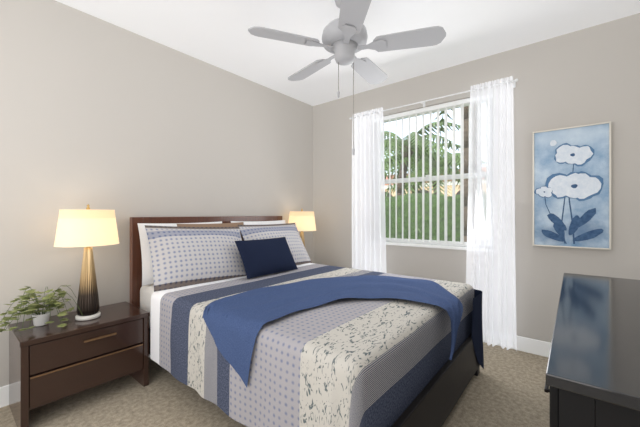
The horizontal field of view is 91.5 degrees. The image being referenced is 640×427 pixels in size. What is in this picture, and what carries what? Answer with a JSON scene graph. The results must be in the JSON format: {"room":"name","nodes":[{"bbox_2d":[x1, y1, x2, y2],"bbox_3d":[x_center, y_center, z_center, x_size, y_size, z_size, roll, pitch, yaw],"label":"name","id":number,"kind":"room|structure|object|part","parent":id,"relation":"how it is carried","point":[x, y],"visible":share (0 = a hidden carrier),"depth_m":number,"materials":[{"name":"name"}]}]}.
{"room":"bedroom","nodes":[
{"label":"bedroom","id":0,"kind":"room"},
{"bbox_2d":[0,0,312,386],"bbox_3d":[-1.347,-0.135,3.020,0.160,2.770,4.070,0,0,39],"label":"wall","id":1,"kind":"structure","parent":0,"point":[96,113],"depth_m":2.51,"materials":[{"name":"grey paint"}]},
{"bbox_2d":[0,354,149,407],"bbox_3d":[-1.278,1.185,2.963,0.018,0.130,3.750,0,0,39],"label":"baseboard","id":2,"kind":"structure","parent":1,"relation":"attached to","point":[4,391],"depth_m":2.02,"materials":[{"name":"white wood"}]},
{"bbox_2d":[0,342,549,426],"bbox_3d":[0.017,1.300,1.907,3.680,0.100,4.070,0,0,39],"label":"floor","id":3,"kind":"structure","parent":0,"point":[505,387],"depth_m":2.04,"materials":[{"name":"carpet"}]},
{"bbox_2d":[8,301,149,426],"bbox_3d":[-1.631,0.985,2.148,0.460,0.530,0.688,0,0,39],"label":"nightstand","id":4,"kind":"object","parent":3,"relation":"on","point":[50,362],"visible":1,"depth_m":1.97,"materials":[{"name":"brown wood"}]},
{"bbox_2d":[0,285,82,331],"bbox_3d":[-1.767,0.581,1.976,0.389,0.277,0.416,0,0,39],"label":"plant","id":5,"kind":"object","parent":4,"relation":"on","point":[40,317],"visible":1,"depth_m":1.97,"materials":[{"name":"green plant"}]},
{"bbox_2d":[54,204,118,320],"bbox_3d":[-1.601,0.327,2.155,0.364,0.785,0.364,0,0,39],"label":"lamp","id":6,"kind":"object","parent":4,"relation":"on","point":[87,229],"visible":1,"depth_m":2.08,"materials":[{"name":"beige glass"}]},
{"bbox_2d":[130,216,483,426],"bbox_3d":[-0.139,0.640,2.489,2.342,1.220,1.808,0,0,39],"label":"bed","id":7,"kind":"object","parent":3,"relation":"on","point":[259,321],"visible":0.98,"depth_m":1.82,"materials":[{"name":"fabric"}]},
{"bbox_2d":[202,275,462,388],"bbox_3d":[0.215,0.687,2.055,1.245,0.326,1.584,0,0,39],"label":"throw","id":8,"kind":"object","parent":7,"relation":"on","point":[322,331],"depth_m":1.61,"materials":[{"name":"blue fabric"}]},
{"bbox_2d":[409,280,483,369],"bbox_3d":[0.966,0.915,2.546,0.624,0.610,0.317,0,0,39],"label":"quilt","id":9,"kind":"object","parent":7,"relation":"on","point":[472,298],"depth_m":2.33,"materials":[{"name":"fabric"}]},
{"bbox_2d":[544,273,639,426],"bbox_3d":[1.300,0.825,1.287,0.537,0.850,1.714,0,0,39],"label":"dresser","id":10,"kind":"object","parent":3,"relation":"on","point":[593,373],"visible":1,"depth_m":0.89,"materials":[{"name":"black wood"}]},
{"bbox_3d":[-0.121,0.985,4.001,0.460,0.530,0.618,0,0,39],"label":"nightstand","id":11,"kind":"object","parent":3,"relation":"on","visible":0},
{"bbox_2d":[289,209,315,246],"bbox_3d":[-0.228,0.327,3.933,0.364,0.785,0.364,0,0,39],"label":"lamp","id":12,"kind":"object","parent":11,"relation":"on","point":[302,220],"visible":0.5,"depth_m":3.79,"materials":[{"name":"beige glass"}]},
{"bbox_2d":[55,0,639,105],"bbox_3d":[0.017,-1.570,1.907,3.680,0.100,4.070,0,0,39],"label":"ceiling","id":13,"kind":"structure","parent":0,"point":[216,33],"depth_m":2.55,"materials":[{"name":"white paint"}]},
{"bbox_2d":[248,0,445,155],"bbox_3d":[0.181,-0.962,2.218,1.256,1.113,1.237,0,0,39],"label":"fan","id":14,"kind":"object","parent":13,"relation":"hanging from","point":[344,37],"visible":1,"depth_m":2.08,"materials":[{"name":"white plastic"}]},
{"bbox_2d":[313,13,639,342],"bbox_3d":[1.253,-0.135,3.422,3.360,2.770,0.160,0,0,39],"label":"wall","id":15,"kind":"structure","parent":0,"point":[589,75],"depth_m":2.79,"materials":[{"name":"grey paint"}]},
{"bbox_2d":[383,98,469,246],"bbox_3d":[1.198,-0.412,3.466,1.316,1.512,0.131,0,0,39],"label":"window","id":16,"kind":"structure","parent":15,"relation":"in","point":[445,107],"depth_m":3.42,"materials":[{"name":"white plastic"}]},
{"bbox_2d":[386,242,466,249],"bbox_3d":[1.185,0.358,3.450,1.340,0.024,0.142,0,0,39],"label":"window sill","id":17,"kind":"structure","parent":15,"relation":"attached to","point":[429,246],"depth_m":3.38,"materials":[{"name":"white"}]},
{"bbox_2d":[349,76,517,350],"bbox_3d":[1.081,-0.007,3.370,1.806,2.465,0.135,0,0,39],"label":"curtains","id":18,"kind":"object","parent":15,"relation":"attached to","point":[490,267],"visible":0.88,"depth_m":2.97,"materials":[{"name":"white fabric"}]},
{"bbox_3d":[1.093,-1.188,3.385,1.806,0.055,0.096,0,0,39],"label":"rod","id":19,"kind":"part","parent":18,"relation":"part of","materials":[{"name":"white metal"}]},
{"bbox_2d":[483,335,550,356],"bbox_3d":[1.197,1.185,3.353,3.300,0.130,0.018,0,0,39],"label":"baseboard","id":20,"kind":"structure","parent":15,"relation":"attached to","point":[534,346],"depth_m":2.77,"materials":[{"name":"white wood"}]},
{"bbox_2d":[533,121,610,249],"bbox_3d":[2.087,-0.217,2.609,0.510,1.005,0.038,0,0,39],"label":"painting","id":21,"kind":"object","parent":15,"relation":"attached to","point":[571,187],"visible":1,"depth_m":2.58,"materials":[{"name":"paper"}]},
{"label":"outside","id":22,"kind":"structure","parent":0,"visible":0},
{"bbox_3d":[12.598,1.410,19.991,60.000,0.280,39.820,0,0,39],"label":"ground","id":23,"kind":"structure","parent":22,"visible":0},
{"bbox_2d":[384,122,459,195],"bbox_3d":[2.437,-0.527,8.285,3.818,3.597,4.152,0,0,39],"label":"palm","id":24,"kind":"object","parent":23,"relation":"on","point":[412,149],"depth_m":8.15,"materials":[{"name":"green plant"}]},
{"bbox_2d":[384,153,459,196],"bbox_3d":[2.851,-0.233,8.387,3.416,3.009,3.472,0,0,39],"label":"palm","id":25,"kind":"object","parent":23,"relation":"on","point":[419,174],"depth_m":8.01,"materials":[{"name":"green plant"}]},
{"bbox_2d":[384,143,459,194],"bbox_3d":[3.384,-0.597,11.234,3.924,3.737,3.970,0,0,39],"label":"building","id":26,"kind":"structure","parent":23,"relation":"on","point":[427,156],"depth_m":10.87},
{"bbox_2d":[385,193,459,245],"bbox_3d":[3.053,0.409,5.915,15.000,1.721,1.098,0,0,39],"label":"hedge","id":27,"kind":"object","parent":23,"relation":"on","point":[426,214],"depth_m":6.20,"materials":[{"name":"green plant"}]},
{"bbox_2d":[385,175,459,196],"bbox_3d":[12.226,-0.740,16.371,29.000,4.020,6.900,0,0,39],"label":"house","id":28,"kind":"structure","parent":23,"relation":"on","point":[425,188],"depth_m":17.04,"materials":[{"name":"beige"}]},
{"bbox_2d":[432,106,468,246],"bbox_3d":[2.451,-1.371,4.856,4.902,5.283,4.948,0,0,39],"label":"palm","id":29,"kind":"object","parent":23,"relation":"on","point":[466,139],"depth_m":4.91,"materials":[{"name":"plant"}]}
]}

